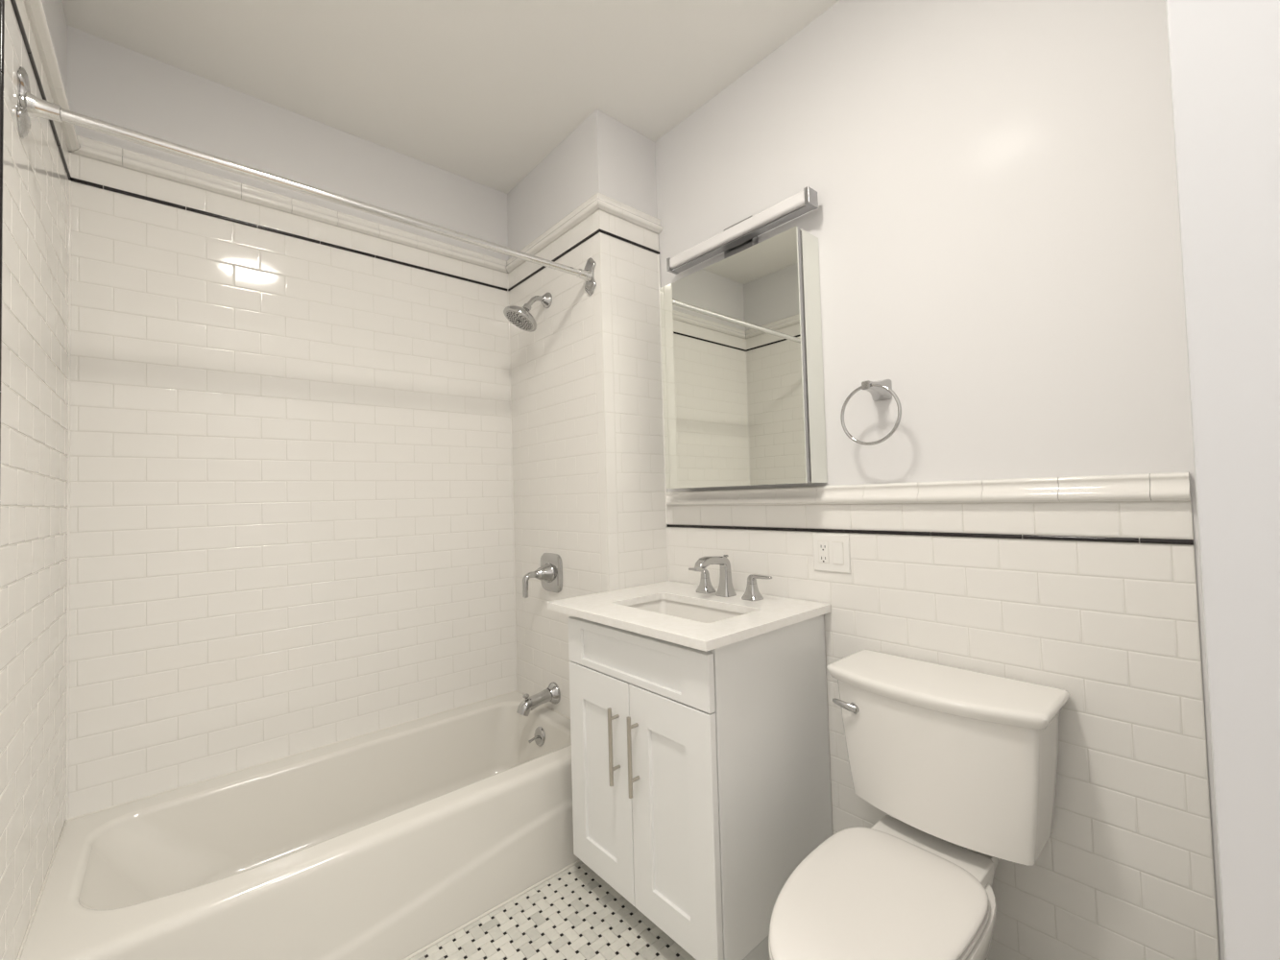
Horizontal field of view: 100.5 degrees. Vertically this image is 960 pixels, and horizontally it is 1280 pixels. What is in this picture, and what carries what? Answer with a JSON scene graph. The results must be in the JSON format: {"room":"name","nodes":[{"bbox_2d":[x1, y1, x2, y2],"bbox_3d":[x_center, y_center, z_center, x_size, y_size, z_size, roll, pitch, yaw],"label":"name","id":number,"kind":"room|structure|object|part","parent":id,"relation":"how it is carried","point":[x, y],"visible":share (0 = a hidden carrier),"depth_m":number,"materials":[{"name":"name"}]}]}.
{"room":"bathroom","nodes":[
{"label":"bathroom","id":0,"kind":"room"},
{"bbox_2d":[0,0,79,959],"bbox_3d":[-0.457,-0.110,0.052,0.175,2.800,4.071,0,-2,-41],"label":"wall","id":1,"kind":"structure","parent":0,"point":[35,175],"depth_m":1.20,"materials":[{"name":"white tile"}]},
{"bbox_3d":[-1.463,-1.067,1.314,0.031,0.058,0.926,0,-2,-41],"label":"chair rail","id":2,"kind":"part","parent":1,"relation":"part of","materials":[{"name":"white tile"}]},
{"bbox_2d":[65,25,516,820],"bbox_3d":[-1.095,-0.022,2.249,2.100,2.800,0.145,0,-2,-41],"label":"wall","id":3,"kind":"structure","parent":0,"point":[289,507],"depth_m":1.95,"materials":[{"name":"white tile"}]},
{"bbox_3d":[-1.205,-1.048,2.135,1.494,0.058,0.031,0,-2,-41],"label":"chair rail","id":4,"kind":"part","parent":3,"relation":"part of","materials":[{"name":"white tile"}]},
{"bbox_2d":[61,0,839,193],"bbox_3d":[-0.336,-1.523,1.376,2.100,0.100,2.585,0,-2,-41],"label":"ceiling","id":5,"kind":"structure","parent":0,"point":[480,91],"depth_m":1.82,"materials":[{"name":"white paint"}]},
{"bbox_2d":[409,861,696,959],"bbox_3d":[-0.252,1.374,1.285,2.100,0.100,2.585,0,-2,-41],"label":"floor","id":6,"kind":"structure","parent":0,"point":[575,914],"depth_m":1.57,"materials":[{"name":"white tile"}]},
{"bbox_2d":[19,691,579,959],"bbox_3d":[-0.900,1.179,1.788,1.483,0.360,0.750,0,-2,-41],"label":"bathtub","id":7,"kind":"object","parent":6,"relation":"on","point":[380,845],"visible":0.9,"depth_m":1.62,"materials":[{"name":"white ceramic"}]},
{"bbox_2d":[16,690,570,959],"bbox_3d":[-0.912,0.999,1.801,1.491,0.007,0.737,0,-2,-41],"label":"caulk line","id":8,"kind":"structure","parent":7,"relation":"on","point":[54,855],"depth_m":1.75,"materials":[{"name":"white"}]},
{"bbox_3d":[-0.442,1.078,2.212,0.045,0.023,0.013,-1,-2,-32],"label":"trip lever","id":9,"kind":"part","parent":7,"relation":"part of","materials":[{"name":"silver metal"}]},
{"bbox_3d":[-0.420,1.073,2.228,0.021,0.074,0.074,0,-2,-41],"label":"overflow plate","id":10,"kind":"part","parent":7,"relation":"part of","materials":[{"name":"silver metal"}]},
{"bbox_2d":[401,859,580,959],"bbox_3d":[-0.643,1.339,1.497,1.480,0.009,0.009,0,-2,-41],"label":"caulk line","id":11,"kind":"structure","parent":6,"relation":"on","point":[452,932],"depth_m":1.65,"materials":[{"name":"white"}]},
{"bbox_2d":[567,614,832,959],"bbox_3d":[0.169,0.877,1.717,0.588,0.896,0.631,0,-2,-41],"label":"vanity cabinet","id":12,"kind":"object","parent":6,"relation":"on","point":[701,780],"visible":0.73,"depth_m":1.48,"materials":[{"name":"white paint"}]},
{"bbox_3d":[-0.121,0.922,1.674,0.020,0.636,0.312,0,-2,-41],"label":"door","id":13,"kind":"part","parent":12,"relation":"part of","materials":[{"name":"white paint"}]},
{"bbox_3d":[-0.077,0.788,1.580,0.038,0.223,0.012,0,-2,-41],"label":"handle","id":14,"kind":"part","parent":12,"relation":"part of","materials":[{"name":"silver metal"}]},
{"bbox_3d":[-0.019,0.784,1.514,0.038,0.223,0.012,0,-2,-41],"label":"handle","id":15,"kind":"part","parent":12,"relation":"part of","materials":[{"name":"silver metal"}]},
{"bbox_3d":[-0.028,0.522,1.567,0.020,0.144,0.629,0,-2,-41],"label":"drawer","id":16,"kind":"part","parent":12,"relation":"part of","materials":[{"name":"white paint"}]},
{"bbox_3d":[0.087,0.909,1.436,0.020,0.636,0.314,0,-2,-41],"label":"door","id":17,"kind":"part","parent":12,"relation":"part of","materials":[{"name":"white paint"}]},
{"bbox_2d":[547,580,830,652],"bbox_3d":[0.139,0.417,1.754,0.584,0.024,0.732,0,-2,-41],"label":"countertop","id":18,"kind":"structure","parent":12,"relation":"on","point":[769,614],"depth_m":1.62,"materials":[{"name":"stone"}]},
{"bbox_2d":[627,599,745,623],"bbox_3d":[0.138,0.496,1.710,0.305,0.134,0.503,0,-2,-41],"label":"sink","id":19,"kind":"object","parent":18,"relation":"in","point":[695,613],"visible":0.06,"depth_m":1.87,"materials":[{"name":"white ceramic"}]},
{"bbox_2d":[688,555,772,601],"bbox_3d":[0.261,0.331,1.824,0.176,0.144,0.363,0,-2,-41],"label":"faucet","id":20,"kind":"object","parent":18,"relation":"on","point":[725,588],"visible":1,"depth_m":1.84,"materials":[{"name":"silver metal"}]},
{"bbox_3d":[0.216,0.341,1.966,0.027,0.032,0.091,0,-2,-41],"label":"lever","id":21,"kind":"part","parent":20,"relation":"part of","materials":[{"name":"silver metal"}]},
{"bbox_3d":[0.238,0.382,1.941,0.056,0.052,0.060,0,-2,-41],"label":"handle","id":22,"kind":"part","parent":20,"relation":"part of","materials":[{"name":"silver metal"}]},
{"bbox_3d":[0.256,0.331,1.827,0.172,0.144,0.056,0,-2,-41],"label":"spout","id":23,"kind":"part","parent":20,"relation":"part of","materials":[{"name":"silver metal"}]},
{"bbox_3d":[0.376,0.373,1.783,0.056,0.052,0.060,0,-2,-41],"label":"handle","id":24,"kind":"part","parent":20,"relation":"part of","materials":[{"name":"silver metal"}]},
{"bbox_3d":[0.395,0.329,1.761,0.027,0.032,0.091,0,-2,-41],"label":"lever","id":25,"kind":"part","parent":20,"relation":"part of","materials":[{"name":"silver metal"}]},
{"bbox_2d":[768,650,1070,959],"bbox_3d":[0.556,0.892,1.145,0.747,0.807,0.490,0,-2,-41],"label":"toilet","id":26,"kind":"object","parent":6,"relation":"on","point":[964,761],"visible":1,"depth_m":1.17,"materials":[{"name":"white ceramic"}]},
{"bbox_3d":[0.543,0.592,1.390,0.028,0.036,0.074,0,-2,-41],"label":"flush lever","id":27,"kind":"part","parent":26,"relation":"part of","materials":[{"name":"silver metal"}]},
{"bbox_3d":[0.465,0.887,1.086,0.532,0.013,0.341,0,-2,-41],"label":"seat","id":28,"kind":"part","parent":26,"relation":"part of","materials":[{"name":"white plastic"}]},
{"bbox_3d":[0.464,0.871,1.086,0.528,0.018,0.337,0,-2,-41],"label":"lid","id":29,"kind":"part","parent":26,"relation":"part of","materials":[{"name":"white plastic"}]},
{"bbox_3d":[0.736,0.679,1.314,0.238,0.307,0.449,0,-2,-41],"label":"tank","id":30,"kind":"part","parent":26,"relation":"part of","materials":[{"name":"white ceramic"}]},
{"bbox_3d":[0.726,0.507,1.315,0.265,0.036,0.490,0,-2,-41],"label":"tank lid","id":31,"kind":"part","parent":26,"relation":"part of","materials":[{"name":"white ceramic"}]},
{"bbox_3d":[0.504,1.095,1.098,0.585,0.402,0.332,0,-2,-41],"label":"bowl","id":32,"kind":"part","parent":26,"relation":"part of","materials":[{"name":"white ceramic"}]},
{"bbox_2d":[506,108,667,718],"bbox_3d":[-0.205,-0.042,2.453,0.491,2.800,0.782,0,-2,-41],"label":"wall","id":33,"kind":"structure","parent":0,"point":[588,459],"depth_m":2.21,"materials":[{"name":"white tile"}]},
{"bbox_2d":[16,66,596,295],"bbox_3d":[-0.754,-0.803,1.618,1.485,0.148,0.070,0,-2,-41],"label":"shower curtain rod","id":34,"kind":"object","parent":33,"relation":"attached to","point":[29,106],"visible":1,"depth_m":1.36,"materials":[{"name":"white metal"}]},
{"bbox_2d":[25,92,62,122],"bbox_3d":[-1.287,-0.802,1.153,0.048,0.048,0.048,0,-2,-41],"label":"socket","id":35,"kind":"object","parent":34,"relation":"attached to","point":[36,107],"depth_m":1.14,"materials":[{"name":"white metal"}]},
{"bbox_3d":[-0.754,-0.803,1.618,1.474,0.026,0.026,0,-2,-41],"label":"rod","id":36,"kind":"part","parent":34,"relation":"part of","materials":[{"name":"white metal"}]},
{"bbox_2d":[577,268,592,282],"bbox_3d":[-0.221,-0.803,2.083,0.048,0.048,0.048,0,-2,-41],"label":"socket","id":37,"kind":"object","parent":34,"relation":"attached to","point":[586,275],"depth_m":2.07,"materials":[{"name":"white metal"}]},
{"bbox_2d":[503,292,552,332],"bbox_3d":[-0.486,-0.734,2.286,0.204,0.183,0.152,0,-2,-41],"label":"showerhead","id":38,"kind":"object","parent":33,"relation":"attached to","point":[520,317],"visible":1,"depth_m":2.26,"materials":[{"name":"silver metal"}]},
{"bbox_3d":[-0.456,-0.770,2.304,0.083,0.064,0.021,0,-2,-41],"label":"shower arm","id":39,"kind":"part","parent":38,"relation":"part of","materials":[{"name":"silver metal"}]},
{"bbox_2d":[516,681,560,716],"bbox_3d":[-0.436,0.928,2.249,0.181,0.103,0.091,0,-2,-41],"label":"tub spout","id":40,"kind":"object","parent":33,"relation":"attached to","point":[552,693],"visible":1,"depth_m":2.24,"materials":[{"name":"silver metal"}]},
{"bbox_3d":[-0.475,0.906,2.216,0.027,0.028,0.027,0,-2,-41],"label":"diverter knob","id":41,"kind":"part","parent":40,"relation":"part of","materials":[{"name":"silver metal"}]},
{"bbox_3d":[-0.447,0.938,2.238,0.150,0.085,0.055,0,-2,-41],"label":"spout","id":42,"kind":"part","parent":40,"relation":"part of","materials":[{"name":"silver metal"}]},
{"bbox_2d":[522,553,562,598],"bbox_3d":[-0.437,0.406,2.277,0.144,0.173,0.168,0,-2,-41],"label":"shower valve","id":43,"kind":"object","parent":33,"relation":"attached to","point":[549,573],"visible":1,"depth_m":2.27,"materials":[{"name":"silver metal"}]},
{"bbox_3d":[-0.457,0.434,2.259,0.091,0.118,0.057,0,-2,-41],"label":"lever handle","id":44,"kind":"part","parent":43,"relation":"part of","materials":[{"name":"silver metal"}]},
{"bbox_3d":[-0.289,-1.065,2.436,0.344,0.058,0.779,0,-2,-41],"label":"chair rail","id":45,"kind":"part","parent":33,"relation":"part of","materials":[{"name":"white tile"}]},
{"bbox_2d":[654,0,1224,959],"bbox_3d":[0.960,-0.110,1.357,0.176,2.800,4.175,0,-2,-41],"label":"wall","id":46,"kind":"structure","parent":0,"point":[995,223],"depth_m":1.32,"materials":[{"name":"white paint"}]},
{"bbox_2d":[666,186,818,274],"bbox_3d":[0.346,-0.861,1.900,0.094,0.134,0.627,0,-2,-41],"label":"vanity light","id":47,"kind":"object","parent":46,"relation":"attached to","point":[743,234],"visible":0.91,"depth_m":1.85,"materials":[{"name":"grey metal"}]},
{"bbox_2d":[659,225,827,488],"bbox_3d":[0.337,-0.371,1.888,0.125,0.788,0.610,0,-2,-41],"label":"medicine cabinet","id":48,"kind":"object","parent":46,"relation":"attached to","point":[742,352],"visible":1,"depth_m":1.77,"materials":[{"name":"silver metal"}]},
{"bbox_3d":[0.300,-0.371,1.857,0.016,0.786,0.608,0,-2,-41],"label":"door","id":49,"kind":"part","parent":48,"relation":"part of","materials":[{"name":"silver metal"}]},
{"bbox_2d":[800,228,827,483],"bbox_3d":[0.547,-0.384,1.668,0.095,0.788,0.002,0,-2,-41],"label":"panel","id":50,"kind":"object","parent":48,"relation":"attached to","point":[814,400],"depth_m":1.66,"materials":[{"name":"silver metal"}]},
{"bbox_2d":[812,532,850,573],"bbox_3d":[0.597,0.227,1.669,0.010,0.120,0.123,0,-2,-41],"label":"outlet switch plate","id":51,"kind":"object","parent":46,"relation":"attached to","point":[831,551],"visible":1,"depth_m":1.66,"materials":[{"name":"white plastic"}]},
{"bbox_2d":[818,541,828,563],"bbox_3d":[0.581,0.228,1.685,0.003,0.066,0.033,0,-2,-41],"label":"receptacle","id":52,"kind":"object","parent":51,"relation":"attached to","point":[823,546],"depth_m":1.68,"materials":[{"name":"white plastic"}]},
{"bbox_2d":[831,542,843,564],"bbox_3d":[0.612,0.226,1.648,0.004,0.066,0.033,0,-2,-41],"label":"rocker switch","id":53,"kind":"object","parent":51,"relation":"attached to","point":[836,547],"depth_m":1.65,"materials":[{"name":"white plastic"}]},
{"bbox_2d":[840,379,901,445],"bbox_3d":[0.673,-0.194,1.517,0.106,0.195,0.173,0,-2,-41],"label":"towel ring","id":54,"kind":"object","parent":46,"relation":"attached to","point":[881,390],"visible":1,"depth_m":1.51,"materials":[{"name":"silver metal"}]},
{"bbox_3d":[0.669,-0.262,1.522,0.106,0.058,0.054,0,-2,-41],"label":"post","id":55,"kind":"part","parent":54,"relation":"part of","materials":[{"name":"silver metal"}]},
{"bbox_3d":[0.605,0.045,1.654,0.031,0.058,1.538,0,-2,-41],"label":"chair rail","id":56,"kind":"part","parent":46,"relation":"part of","materials":[{"name":"white tile"}]},
{"bbox_3d":[0.510,-0.126,0.409,2.100,2.800,0.137,0,-2,-41],"label":"wall","id":57,"kind":"structure","parent":0,"visible":0},
{"bbox_2d":[1165,0,1279,959],"bbox_3d":[0.236,0.043,0.152,0.990,2.460,0.149,0,-2,-41],"label":"door frame","id":58,"kind":"structure","parent":57,"relation":"attached to","point":[1224,55],"depth_m":0.50,"materials":[{"name":"white paint"}]}
]}

